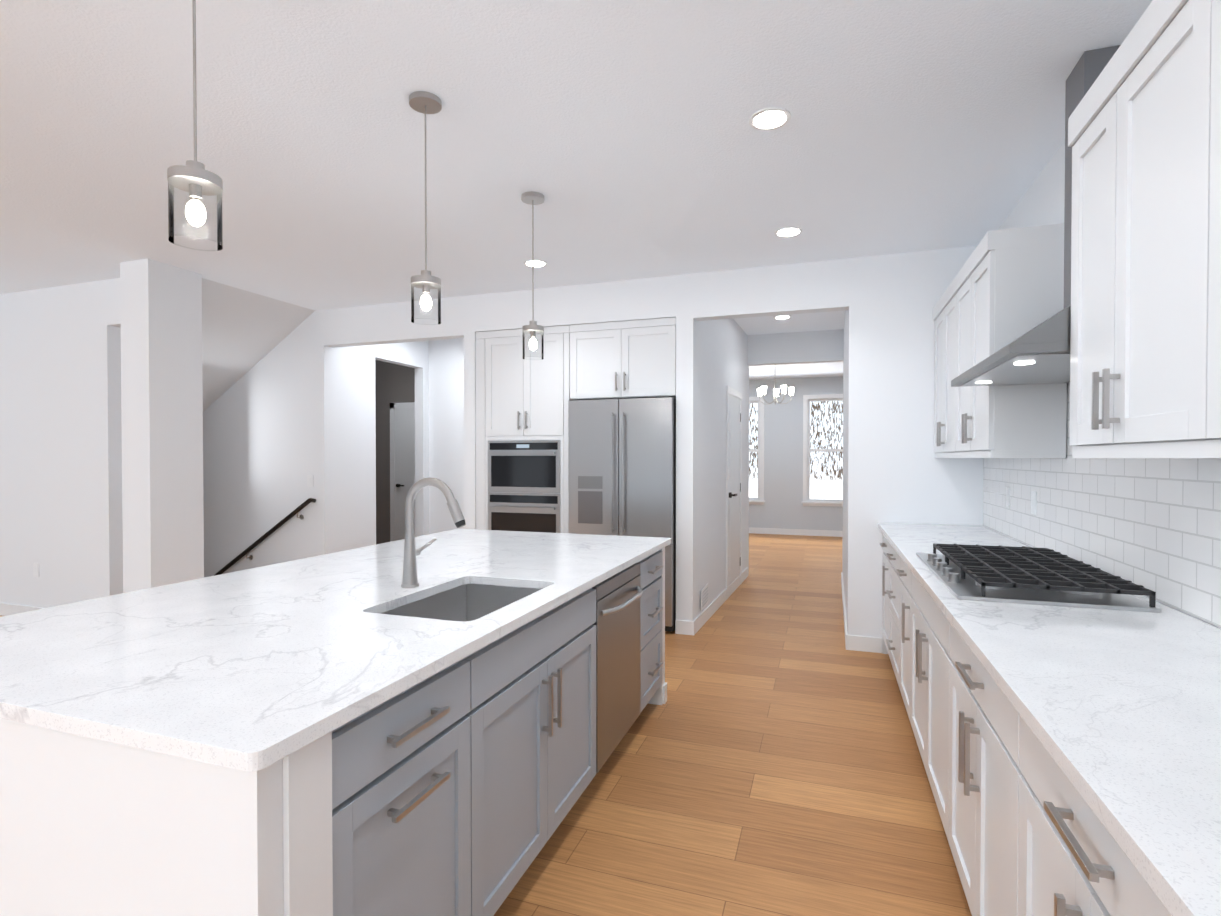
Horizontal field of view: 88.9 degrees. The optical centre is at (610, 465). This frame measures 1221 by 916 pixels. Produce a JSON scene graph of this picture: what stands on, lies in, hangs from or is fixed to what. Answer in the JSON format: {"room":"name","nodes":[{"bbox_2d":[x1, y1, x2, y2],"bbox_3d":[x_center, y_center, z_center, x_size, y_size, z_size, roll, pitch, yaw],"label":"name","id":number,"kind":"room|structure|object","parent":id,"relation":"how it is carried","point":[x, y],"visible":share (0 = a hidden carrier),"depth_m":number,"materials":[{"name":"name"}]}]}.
{"room":"kitchen","nodes":[
{"label":"kitchen","id":0,"kind":"room"},
{"bbox_2d":[120,259,203,592],"bbox_3d":[-3.350,-0.082,4.665,0.290,2.780,0.400,0,1,19],"label":"column","id":1,"kind":"structure","parent":0,"point":[162,419],"depth_m":4.52,"materials":[{"name":"white paint"}]},
{"bbox_2d":[202,278,314,411],"bbox_3d":[-4.680,-0.400,5.968,3.480,2.216,1.240,0,1,19],"label":"ceiling soffit","id":2,"kind":"structure","parent":0,"point":[244,332],"depth_m":5.74,"materials":[{"name":"white paint"}]},
{"bbox_2d":[0,533,971,915],"bbox_3d":[-1.631,1.338,4.680,12.700,0.060,17.900,0,1,19],"label":"floor","id":3,"kind":"structure","parent":0,"point":[766,759],"depth_m":2.56,"materials":[{"name":"brown wood"}]},
{"bbox_2d":[0,541,670,915],"bbox_3d":[-0.732,0.893,2.459,1.408,0.884,2.662,0,1,19],"label":"kitchen island","id":4,"kind":"object","parent":3,"relation":"on","point":[428,725],"depth_m":1.25,"materials":[{"name":"wood"}]},
{"bbox_2d":[0,529,670,776],"bbox_3d":[-0.757,0.436,2.461,1.396,0.030,2.720,0,1,19],"label":"island countertop","id":5,"kind":"structure","parent":4,"relation":"on","point":[229,671],"depth_m":1.56,"materials":[{"name":"white stone"}]},
{"bbox_2d":[476,325,571,532],"bbox_3d":[-0.659,0.068,5.563,0.881,2.458,0.725,0,1,19],"label":"tall cabinet","id":6,"kind":"object","parent":3,"relation":"on","point":[521,444],"visible":0.58,"depth_m":5.27,"materials":[{"name":"white wood"}]},
{"bbox_2d":[568,397,675,631],"bbox_3d":[0.175,0.387,5.228,0.857,1.830,0.800,0,1,19],"label":"fridge","id":7,"kind":"object","parent":3,"relation":"on","point":[621,467],"visible":0.58,"depth_m":4.87,"materials":[{"name":"silver metal"}]},
{"bbox_2d":[882,535,885,653],"bbox_3d":[2.117,0.874,4.036,0.610,0.884,0.466,0,1,19],"label":"base cabinet","id":8,"kind":"object","parent":3,"relation":"on","point":[884,536],"depth_m":4.24,"materials":[{"name":"wood"}]},
{"bbox_2d":[886,543,897,682],"bbox_3d":[1.940,0.880,3.527,0.610,0.884,0.729,0,1,19],"label":"base cabinet","id":9,"kind":"object","parent":3,"relation":"on","point":[891,555],"depth_m":3.71,"materials":[{"name":"wood"}]},
{"bbox_2d":[898,559,905,707],"bbox_3d":[1.756,0.887,2.994,0.610,0.884,0.520,0,1,19],"label":"base cabinet","id":10,"kind":"object","parent":3,"relation":"on","point":[901,566],"depth_m":3.26,"materials":[{"name":"wood"}]},
{"bbox_2d":[906,567,941,807],"bbox_3d":[1.535,0.895,2.356,0.610,0.884,1.069,0,1,19],"label":"base cabinet","id":11,"kind":"object","parent":3,"relation":"on","point":[923,620],"depth_m":2.48,"materials":[{"name":"wood"}]},
{"bbox_2d":[938,615,1001,915],"bbox_3d":[1.255,0.905,1.548,0.610,0.884,0.879,0,1,19],"label":"base cabinet","id":12,"kind":"object","parent":3,"relation":"on","point":[969,705],"depth_m":1.68,"materials":[{"name":"wood"}]},
{"bbox_2d":[998,699,1165,915],"bbox_3d":[1.015,0.913,0.853,0.610,0.884,0.829,0,1,19],"label":"base cabinet","id":13,"kind":"object","parent":3,"relation":"on","point":[1055,859],"depth_m":1.12,"materials":[{"name":"wood"}]},
{"bbox_2d":[878,523,1220,915],"bbox_3d":[1.517,0.438,2.349,0.643,0.030,4.036,0,1,19],"label":"countertop","id":14,"kind":"structure","parent":13,"relation":"on","point":[1120,687],"depth_m":1.26,"materials":[{"name":"white stone"}]},
{"bbox_2d":[0,0,1152,379],"bbox_3d":[-1.631,-1.502,4.645,12.700,0.060,17.900,0,1,19],"label":"ceiling","id":15,"kind":"structure","parent":0,"point":[626,138],"depth_m":2.72,"materials":[{"name":"white paint"}]},
{"bbox_2d":[167,0,222,250],"bbox_3d":[-1.044,-0.996,1.562,0.124,0.874,0.124,0,1,19],"label":"pendant light","id":16,"kind":"object","parent":15,"relation":"hanging from","point":[195,179],"visible":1,"depth_m":1.56,"materials":[{"name":"silver metal"}]},
{"bbox_2d":[409,91,441,324],"bbox_3d":[-0.732,-1.007,2.464,0.124,0.874,0.124,0,1,19],"label":"pendant light","id":17,"kind":"object","parent":15,"relation":"hanging from","point":[425,103],"visible":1,"depth_m":2.46,"materials":[{"name":"silver metal"}]},
{"bbox_2d":[521,191,543,359],"bbox_3d":[-0.419,-1.018,3.367,0.124,0.874,0.124,0,1,19],"label":"pendant light","id":18,"kind":"object","parent":15,"relation":"hanging from","point":[533,328],"visible":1,"depth_m":3.36,"materials":[{"name":"silver metal"}]},
{"bbox_2d":[524,259,546,266],"bbox_3d":[-0.545,-1.466,4.513,0.170,0.008,0.170,0,1,19],"label":"recessed light","id":19,"kind":"object","parent":15,"relation":"in","point":[539,263],"visible":0.92,"depth_m":4.50,"materials":[{"name":"white plastic"}]},
{"bbox_2d":[749,107,790,130],"bbox_3d":[0.664,-1.442,2.592,0.170,0.008,0.170,0,1,19],"label":"recessed light","id":20,"kind":"object","parent":15,"relation":"in","point":[770,118],"visible":1,"depth_m":2.58,"materials":[{"name":"white plastic"}]},
{"bbox_2d":[757,385,793,404],"bbox_3d":[2.446,-1.219,9.240,0.538,0.616,0.520,0,1,19],"label":"chandelier","id":21,"kind":"object","parent":15,"relation":"hanging from","point":[761,390],"visible":0.94,"depth_m":9.19,"materials":[{"name":"silver metal"}]},
{"bbox_2d":[774,315,790,318],"bbox_3d":[1.724,-1.487,6.235,0.170,0.008,0.170,0,1,19],"label":"recessed light","id":22,"kind":"object","parent":15,"relation":"in","point":[782,317],"visible":1,"depth_m":6.23,"materials":[{"name":"white plastic"}]},
{"bbox_2d":[774,227,802,236],"bbox_3d":[1.112,-1.458,3.887,0.170,0.008,0.170,0,1,19],"label":"recessed light","id":23,"kind":"object","parent":15,"relation":"in","point":[788,231],"visible":1,"depth_m":3.87,"materials":[{"name":"white plastic"}]},
{"bbox_2d":[0,141,1220,637],"bbox_3d":[-3.536,-0.055,2.465,10.537,2.780,12.500,0,1,19],"label":"wall","id":24,"kind":"structure","parent":0,"point":[288,413],"depth_m":5.20,"materials":[{"name":"white paint"}]},
{"bbox_2d":[0,603,43,615],"bbox_3d":[-5.898,1.244,5.619,4.020,0.105,0.013,0,1,19],"label":"baseboard","id":25,"kind":"structure","parent":24,"relation":"attached to","point":[6,609],"depth_m":5.35,"materials":[{"name":"white wood"}]},
{"bbox_2d":[33,563,38,576],"bbox_3d":[-4.851,0.881,5.255,0.072,0.116,0.007,0,1,19],"label":"electrical outlet","id":26,"kind":"object","parent":24,"relation":"attached to","point":[35,569],"visible":1,"depth_m":5.25,"materials":[{"name":"white plastic"}]},
{"bbox_2d":[213,498,315,575],"bbox_3d":[-3.478,0.753,6.181,1.344,0.894,0.074,0,1,19],"label":"handrail","id":27,"kind":"object","parent":24,"relation":"attached to","point":[267,534],"visible":1,"depth_m":6.11,"materials":[{"name":"brown metal"}]},
{"bbox_2d":[375,360,414,543],"bbox_3d":[-2.759,-0.126,8.312,1.580,2.780,0.180,0,1,19],"label":"doorway","id":28,"kind":"structure","parent":24,"relation":"attached to","point":[395,428],"depth_m":8.32,"materials":[{"name":"grey paint"}]},
{"bbox_2d":[569,317,675,399],"bbox_3d":[0.187,-0.853,5.274,0.894,0.608,0.696,0,1,19],"label":"upper cabinet","id":29,"kind":"object","parent":24,"relation":"attached to","point":[632,359],"visible":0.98,"depth_m":4.97,"materials":[{"name":"white wood"}]},
{"bbox_2d":[701,584,707,610],"bbox_3d":[0.778,1.083,5.134,0.008,0.160,0.300,0,1,19],"label":"air vent","id":30,"kind":"object","parent":24,"relation":"in","point":[704,596],"visible":0.98,"depth_m":5.11,"materials":[{"name":"white metal"}]},
{"bbox_2d":[688,567,747,634],"bbox_3d":[1.101,1.240,5.996,0.142,0.105,2.583,0,1,19],"label":"baseboard","id":31,"kind":"structure","parent":24,"relation":"attached to","point":[693,626],"depth_m":5.48,"materials":[{"name":"white wood"}]},
{"bbox_2d":[726,386,741,598],"bbox_3d":[1.285,0.257,6.375,0.086,2.062,0.824,0,1,22],"label":"door","id":32,"kind":"structure","parent":24,"relation":"attached to","point":[733,484],"depth_m":6.34,"materials":[{"name":"white wood"}]},
{"bbox_2d":[841,572,852,649],"bbox_3d":[2.116,1.244,5.645,0.040,0.105,2.583,0,1,19],"label":"baseboard","id":33,"kind":"structure","parent":24,"relation":"attached to","point":[848,638],"depth_m":4.64,"materials":[{"name":"white wood"}]},
{"bbox_2d":[933,281,952,454],"bbox_3d":[2.207,-0.574,3.798,0.295,0.985,0.823,0,1,19],"label":"upper cabinet","id":34,"kind":"object","parent":24,"relation":"attached to","point":[943,308],"depth_m":3.92,"materials":[{"name":"white wood"}]},
{"bbox_2d":[949,223,1066,454],"bbox_3d":[1.979,-0.565,3.138,0.295,0.985,0.823,0,1,19],"label":"upper cabinet","id":35,"kind":"object","parent":24,"relation":"attached to","point":[1004,288],"depth_m":2.78,"materials":[{"name":"white wood"}]},
{"bbox_2d":[951,45,1119,386],"bbox_3d":[1.611,-0.892,2.308,0.450,1.094,0.966,0,1,19],"label":"range hood","id":36,"kind":"object","parent":24,"relation":"attached to","point":[1039,354],"visible":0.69,"depth_m":2.20,"materials":[{"name":"silver metal"}]},
{"bbox_2d":[1068,80,1095,451],"bbox_3d":[1.464,-0.547,1.650,0.295,0.985,0.368,0,1,19],"label":"upper cabinet","id":37,"kind":"object","parent":24,"relation":"attached to","point":[1082,122],"depth_m":1.79,"materials":[{"name":"white wood"}]},
{"bbox_2d":[983,382,1220,627],"bbox_3d":[1.801,0.007,2.157,0.008,0.836,4.208,0,1,19],"label":"tile backsplash","id":38,"kind":"structure","parent":24,"relation":"attached to","point":[1153,524],"depth_m":2.16,"materials":[{"name":"white tile"}]},
{"bbox_2d":[1031,491,1036,514],"bbox_3d":[2.129,0.187,3.131,0.006,0.116,0.072,0,1,19],"label":"electrical outlet","id":39,"kind":"object","parent":38,"relation":"attached to","point":[1034,502],"visible":1,"depth_m":3.12,"materials":[{"name":"white plastic"}]},
{"bbox_2d":[1092,0,1220,451],"bbox_3d":[1.357,-0.544,1.342,0.295,0.985,0.535,0,1,19],"label":"upper cabinet","id":40,"kind":"object","parent":24,"relation":"attached to","point":[1144,129],"depth_m":1.48,"materials":[{"name":"white wood"}]},
{"bbox_2d":[1176,0,1220,447],"bbox_3d":[1.166,-0.537,0.790,0.295,0.985,0.883,0,1,19],"label":"upper cabinet","id":41,"kind":"object","parent":24,"relation":"attached to","point":[1198,197],"depth_m":1.23,"materials":[{"name":"white wood"}]},
{"bbox_2d":[749,376,842,530],"bbox_3d":[3.243,-0.160,11.102,7.700,2.780,0.120,0,1,19],"label":"wall","id":42,"kind":"structure","parent":0,"point":[782,507],"depth_m":11.07,"materials":[{"name":"grey paint"}]},
{"bbox_2d":[749,396,764,504],"bbox_3d":[2.282,-0.274,11.380,1.070,1.950,0.120,0,1,19],"label":"window","id":43,"kind":"structure","parent":42,"relation":"in","point":[756,451],"depth_m":11.28,"materials":[{"name":"white"}]},
{"bbox_2d":[749,527,842,536],"bbox_3d":[3.222,1.178,11.055,7.460,0.105,0.013,0,1,19],"label":"baseboard","id":44,"kind":"structure","parent":42,"relation":"attached to","point":[834,533],"depth_m":11.02,"materials":[{"name":"white wood"}]},
{"bbox_2d":[802,394,842,506],"bbox_3d":[3.889,-0.267,10.824,1.070,1.950,0.120,0,1,19],"label":"window","id":45,"kind":"structure","parent":42,"relation":"in","point":[823,443],"depth_m":10.91,"materials":[{"name":"white"}]}
]}

